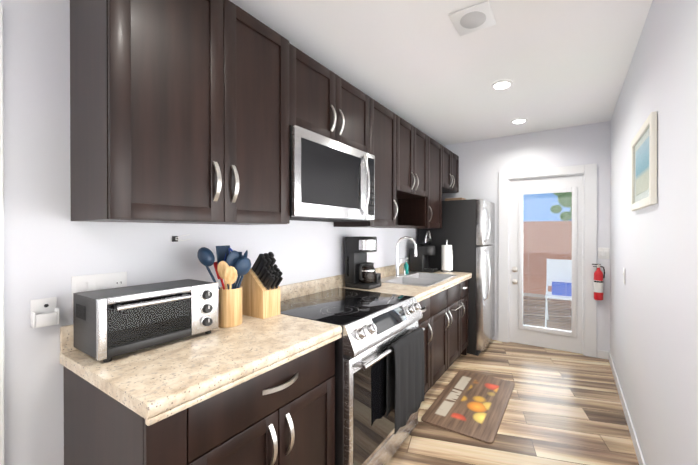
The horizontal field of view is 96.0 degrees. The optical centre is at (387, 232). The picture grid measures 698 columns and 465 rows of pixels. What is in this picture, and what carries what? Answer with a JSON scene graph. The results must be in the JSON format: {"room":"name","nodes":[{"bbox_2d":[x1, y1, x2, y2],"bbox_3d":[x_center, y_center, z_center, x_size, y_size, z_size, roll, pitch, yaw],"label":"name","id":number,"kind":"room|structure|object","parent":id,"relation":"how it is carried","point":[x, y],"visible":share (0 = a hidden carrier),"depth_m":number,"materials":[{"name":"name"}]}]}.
{"room":"kitchen","nodes":[
{"label":"kitchen","id":0,"kind":"room"},
{"bbox_2d":[0,0,417,464],"bbox_3d":[-1.052,0.084,1.572,0.120,2.550,6.760,0,0,31],"label":"wall","id":1,"kind":"structure","parent":0,"point":[51,248],"depth_m":1.15,"materials":[{"name":"paint"}]},
{"bbox_2d":[0,3,4,464],"bbox_3d":[-1.323,0.301,0.971,0.020,2.120,0.166,0,0,31],"label":"door frame","id":2,"kind":"structure","parent":1,"relation":"attached to","point":[2,415],"depth_m":1.03,"materials":[{"name":"white"}]},
{"bbox_2d":[30,297,59,327],"bbox_3d":[-1.226,0.283,1.118,0.038,0.095,0.065,0,0,31],"label":"holder","id":3,"kind":"object","parent":1,"relation":"attached to","point":[44,312],"visible":1,"depth_m":1.12,"materials":[{"name":"white plastic"}]},
{"bbox_2d":[71,272,126,307],"bbox_3d":[-1.158,0.225,1.262,0.010,0.120,0.172,0,0,31],"label":"outlet","id":4,"kind":"object","parent":1,"relation":"attached to","point":[86,283],"visible":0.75,"depth_m":1.25,"materials":[{"name":"white plastic"}]},
{"bbox_2d":[70,0,289,224],"bbox_3d":[-0.847,-0.528,1.406,0.396,0.964,0.744,0,0,31],"label":"upper cabinet","id":5,"kind":"object","parent":1,"relation":"attached to","point":[179,111],"visible":1,"depth_m":1.19,"materials":[{"name":"brown wood"}]},
{"bbox_2d":[172,234,189,241],"bbox_3d":[-1.002,0.023,1.520,0.015,0.036,0.080,0,0,31],"label":"hook","id":6,"kind":"object","parent":1,"relation":"attached to","point":[174,238],"visible":1,"depth_m":1.50,"materials":[{"name":"silver"}]},
{"bbox_2d":[289,43,369,153],"bbox_3d":[-0.466,-0.794,2.065,0.382,0.438,0.776,0,0,31],"label":"upper cabinet","id":7,"kind":"object","parent":1,"relation":"attached to","point":[325,102],"visible":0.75,"depth_m":1.91,"materials":[{"name":"brown wood"}]},
{"bbox_2d":[289,125,374,221],"bbox_3d":[-0.436,-0.327,2.050,0.450,0.482,0.772,0,0,31],"label":"microwave","id":8,"kind":"object","parent":7,"relation":"attached to","point":[331,180],"visible":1,"depth_m":1.86,"materials":[{"name":"silver metal"}]},
{"bbox_2d":[334,97,397,226],"bbox_3d":[-0.164,-0.533,2.578,0.382,0.964,0.409,0,0,31],"label":"upper cabinet","id":9,"kind":"object","parent":1,"relation":"attached to","point":[382,134],"visible":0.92,"depth_m":2.50,"materials":[{"name":"brown wood"}]},
{"bbox_2d":[368,115,427,227],"bbox_3d":[0.111,-0.534,3.045,0.382,0.964,0.669,0,0,31],"label":"upper cabinet","id":10,"kind":"object","parent":1,"relation":"attached to","point":[411,168],"visible":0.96,"depth_m":3.04,"materials":[{"name":"brown wood"}]},
{"bbox_2d":[414,136,441,228],"bbox_3d":[0.388,-0.536,3.515,0.382,0.964,0.420,0,0,31],"label":"upper cabinet","id":11,"kind":"object","parent":1,"relation":"attached to","point":[434,209],"visible":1,"depth_m":3.44,"materials":[{"name":"brown wood"}]},
{"bbox_2d":[442,146,458,193],"bbox_3d":[0.653,-0.779,3.964,0.382,0.481,0.620,0,0,31],"label":"upper cabinet","id":12,"kind":"object","parent":1,"relation":"attached to","point":[450,171],"visible":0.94,"depth_m":3.86,"materials":[{"name":"brown wood"}]},
{"bbox_2d":[229,0,652,145],"bbox_3d":[-0.139,-1.239,1.029,2.240,0.100,6.760,0,0,31],"label":"ceiling","id":13,"kind":"structure","parent":0,"point":[425,67],"depth_m":2.10,"materials":[{"name":"paint"}]},
{"bbox_2d":[449,0,495,35],"bbox_3d":[0.475,-1.185,1.736,0.210,0.010,0.210,0,0,31],"label":"speaker","id":14,"kind":"object","parent":13,"relation":"attached to","point":[474,18],"visible":1,"depth_m":1.72,"materials":[{"name":"white plastic"}]},
{"bbox_2d":[491,80,513,90],"bbox_3d":[0.923,-1.188,2.516,0.176,0.009,0.176,0,0,31],"label":"recessed light","id":15,"kind":"object","parent":13,"relation":"in","point":[500,85],"visible":0.98,"depth_m":2.51,"materials":[{"name":"white plastic"}]},
{"bbox_2d":[510,118,527,123],"bbox_3d":[1.405,-1.191,3.335,0.176,0.009,0.176,0,0,31],"label":"recessed light","id":16,"kind":"object","parent":13,"relation":"in","point":[520,121],"visible":0.98,"depth_m":3.32,"materials":[{"name":"white plastic"}]},
{"bbox_2d":[386,296,638,464],"bbox_3d":[0.623,1.406,2.332,2.240,0.100,9.760,0,0,31],"label":"floor","id":17,"kind":"structure","parent":0,"point":[564,408],"depth_m":2.32,"materials":[{"name":"brown wood"}]},
{"bbox_2d":[64,341,334,464],"bbox_3d":[-0.718,0.923,1.335,0.695,0.874,0.784,0,0,31],"label":"base cabinet","id":18,"kind":"object","parent":17,"relation":"on","point":[283,414],"visible":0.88,"depth_m":1.09,"materials":[{"name":"brown wood"}]},
{"bbox_2d":[280,288,424,464],"bbox_3d":[-0.263,0.899,1.978,0.777,0.917,0.779,0,0,31],"label":"range","id":19,"kind":"object","parent":17,"relation":"on","point":[374,325],"visible":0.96,"depth_m":1.67,"materials":[{"name":"silver metal"}]},
{"bbox_2d":[386,327,424,433],"bbox_3d":[0.117,0.862,1.877,0.063,0.491,0.386,0,0,31],"label":"dish towel","id":20,"kind":"object","parent":19,"relation":"hanging from","point":[405,376],"visible":1,"depth_m":1.81,"materials":[{"name":"black fabric"}]},
{"bbox_2d":[418,295,433,393],"bbox_3d":[-0.021,0.919,2.549,0.663,0.874,0.444,0,0,31],"label":"base cabinet","id":21,"kind":"object","parent":17,"relation":"on","point":[427,305],"depth_m":2.48,"materials":[{"name":"brown wood"}]},
{"bbox_2d":[434,282,461,383],"bbox_3d":[0.260,0.917,3.026,0.663,0.874,0.897,0,0,31],"label":"base cabinet","id":22,"kind":"object","parent":17,"relation":"on","point":[443,321],"depth_m":2.86,"materials":[{"name":"brown wood"}]},
{"bbox_2d":[60,262,471,425],"bbox_3d":[-0.147,0.478,2.300,0.698,0.267,3.050,0,0,31],"label":"countertop","id":23,"kind":"structure","parent":22,"relation":"on","point":[154,384],"depth_m":1.15,"materials":[{"name":"stone"}]},
{"bbox_2d":[73,279,217,362],"bbox_3d":[-0.954,0.333,1.274,0.272,0.223,0.416,0,0,31],"label":"toaster oven","id":24,"kind":"object","parent":23,"relation":"on","point":[108,324],"visible":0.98,"depth_m":1.16,"materials":[{"name":"grey metal"}]},
{"bbox_2d":[197,245,250,327],"bbox_3d":[-0.765,0.253,1.493,0.180,0.382,0.224,0,0,31],"label":"utensil holder","id":25,"kind":"object","parent":23,"relation":"on","point":[230,265],"visible":1,"depth_m":1.47,"materials":[{"name":"brown wood"}]},
{"bbox_2d":[240,252,282,318],"bbox_3d":[-0.673,0.273,1.690,0.243,0.340,0.110,0,0,31],"label":"knife block","id":26,"kind":"object","parent":23,"relation":"on","point":[261,280],"visible":1,"depth_m":1.65,"materials":[{"name":"brown wood"}]},
{"bbox_2d":[345,236,380,289],"bbox_3d":[-0.202,0.234,2.543,0.240,0.410,0.196,0,0,31],"label":"coffee maker","id":27,"kind":"object","parent":23,"relation":"on","point":[360,272],"visible":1,"depth_m":2.49,"materials":[{"name":"black plastic"}]},
{"bbox_2d":[394,236,416,276],"bbox_3d":[0.202,0.233,3.147,0.222,0.400,0.206,0,0,31],"label":"faucet","id":28,"kind":"object","parent":23,"relation":"on","point":[397,265],"visible":1,"depth_m":3.11,"materials":[{"name":"silver metal"}]},
{"bbox_2d":[404,258,408,273],"bbox_3d":[0.201,0.347,3.308,0.063,0.170,0.036,0,0,31],"label":"soap bottle","id":29,"kind":"object","parent":23,"relation":"on","point":[406,266],"visible":0.92,"depth_m":3.29,"materials":[{"name":"teal plastic"}]},
{"bbox_2d":[410,230,437,272],"bbox_3d":[0.413,0.200,3.547,0.290,0.472,0.160,0,0,31],"label":"brewer","id":30,"kind":"object","parent":23,"relation":"on","point":[419,263],"visible":1,"depth_m":3.49,"materials":[{"name":"black plastic"}]},
{"bbox_2d":[440,240,452,272],"bbox_3d":[0.663,0.254,3.499,0.148,0.363,0.148,0,0,31],"label":"paper towel holder","id":31,"kind":"object","parent":23,"relation":"on","point":[447,258],"visible":1,"depth_m":3.45,"materials":[{"name":"white paper"}]},
{"bbox_2d":[417,199,494,355],"bbox_3d":[0.881,0.488,3.837,0.854,1.726,0.598,0,0,31],"label":"fridge","id":32,"kind":"object","parent":17,"relation":"on","point":[467,230],"visible":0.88,"depth_m":3.49,"materials":[{"name":"silver"}]},
{"bbox_2d":[445,198,465,200],"bbox_3d":[0.836,-0.401,3.848,0.220,0.048,0.160,0,0,31],"label":"box","id":33,"kind":"object","parent":32,"relation":"on","point":[447,199],"visible":0.56,"depth_m":3.78,"materials":[{"name":"brown cardboard"}]},
{"bbox_2d":[462,280,467,354],"bbox_3d":[0.519,0.915,3.467,0.663,0.874,0.361,0,0,31],"label":"base cabinet","id":34,"kind":"object","parent":17,"relation":"on","point":[465,283],"depth_m":3.35,"materials":[{"name":"brown wood"}]},
{"bbox_2d":[421,370,514,443],"bbox_3d":[0.691,1.349,2.532,0.510,0.012,0.945,0,0,31],"label":"kitchen mat","id":35,"kind":"object","parent":17,"relation":"on","point":[470,404],"visible":1,"depth_m":2.42,"materials":[{"name":"brown fabric"}]},
{"bbox_2d":[442,121,609,358],"bbox_3d":[1.547,0.075,3.895,2.000,2.550,0.120,0,0,31],"label":"wall","id":36,"kind":"structure","parent":0,"point":[483,163],"depth_m":3.66,"materials":[{"name":"paint"}]},
{"bbox_2d":[510,175,582,353],"bbox_3d":[1.840,0.350,3.664,0.764,1.994,0.100,0,0,31],"label":"exterior door","id":37,"kind":"structure","parent":36,"relation":"in","point":[571,340],"depth_m":3.66,"materials":[{"name":"white wood"}]},
{"bbox_2d":[498,163,596,357],"bbox_3d":[1.859,0.298,3.699,1.023,2.106,0.139,0,0,31],"label":"door frame","id":38,"kind":"structure","parent":36,"relation":"attached to","point":[589,342],"depth_m":3.46,"materials":[{"name":"white wood"}]},
{"bbox_2d":[592,264,604,300],"bbox_3d":[2.254,0.521,3.340,0.118,0.382,0.116,0,0,31],"label":"fire extinguisher","id":39,"kind":"object","parent":36,"relation":"attached to","point":[599,276],"visible":1,"depth_m":3.30,"materials":[{"name":"red metal"}]},
{"bbox_2d":[598,248,608,258],"bbox_3d":[2.325,0.217,3.359,0.100,0.120,0.010,0,0,31],"label":"switch plate","id":40,"kind":"object","parent":36,"relation":"attached to","point":[603,253],"visible":1,"depth_m":3.36,"materials":[{"name":"white plastic"}]},
{"bbox_2d":[610,0,697,464],"bbox_3d":[0.775,0.088,0.496,0.120,2.550,6.760,0,0,31],"label":"wall","id":41,"kind":"structure","parent":0,"point":[654,318],"depth_m":1.44,"materials":[{"name":"paint"}]},
{"bbox_2d":[597,350,645,464],"bbox_3d":[0.675,1.320,0.564,0.113,0.085,6.508,0,0,31],"label":"baseboard","id":42,"kind":"structure","parent":41,"relation":"attached to","point":[602,354],"depth_m":2.29,"materials":[{"name":"white wood"}]},
{"bbox_2d":[623,268,624,283],"bbox_3d":[1.825,0.331,2.410,0.010,0.120,0.073,0,0,31],"label":"switch plate","id":43,"kind":"object","parent":41,"relation":"attached to","point":[624,275],"visible":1,"depth_m":2.39,"materials":[{"name":"white plastic"}]},
{"bbox_2d":[631,111,656,210],"bbox_3d":[1.432,-0.364,1.755,0.024,0.445,0.590,0,0,31],"label":"picture frame","id":44,"kind":"object","parent":41,"relation":"attached to","point":[644,168],"visible":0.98,"depth_m":1.67,"materials":[{"name":"white wood"}]},
{"label":"outside","id":45,"kind":"structure","parent":0,"visible":0},
{"bbox_2d":[523,192,571,326],"bbox_3d":[3.760,-3.120,6.653,11.000,9.080,6.860,0,0,31],"label":"window view","id":46,"kind":"object","parent":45,"point":[558,244],"depth_m":6.87,"materials":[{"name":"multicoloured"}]}
]}

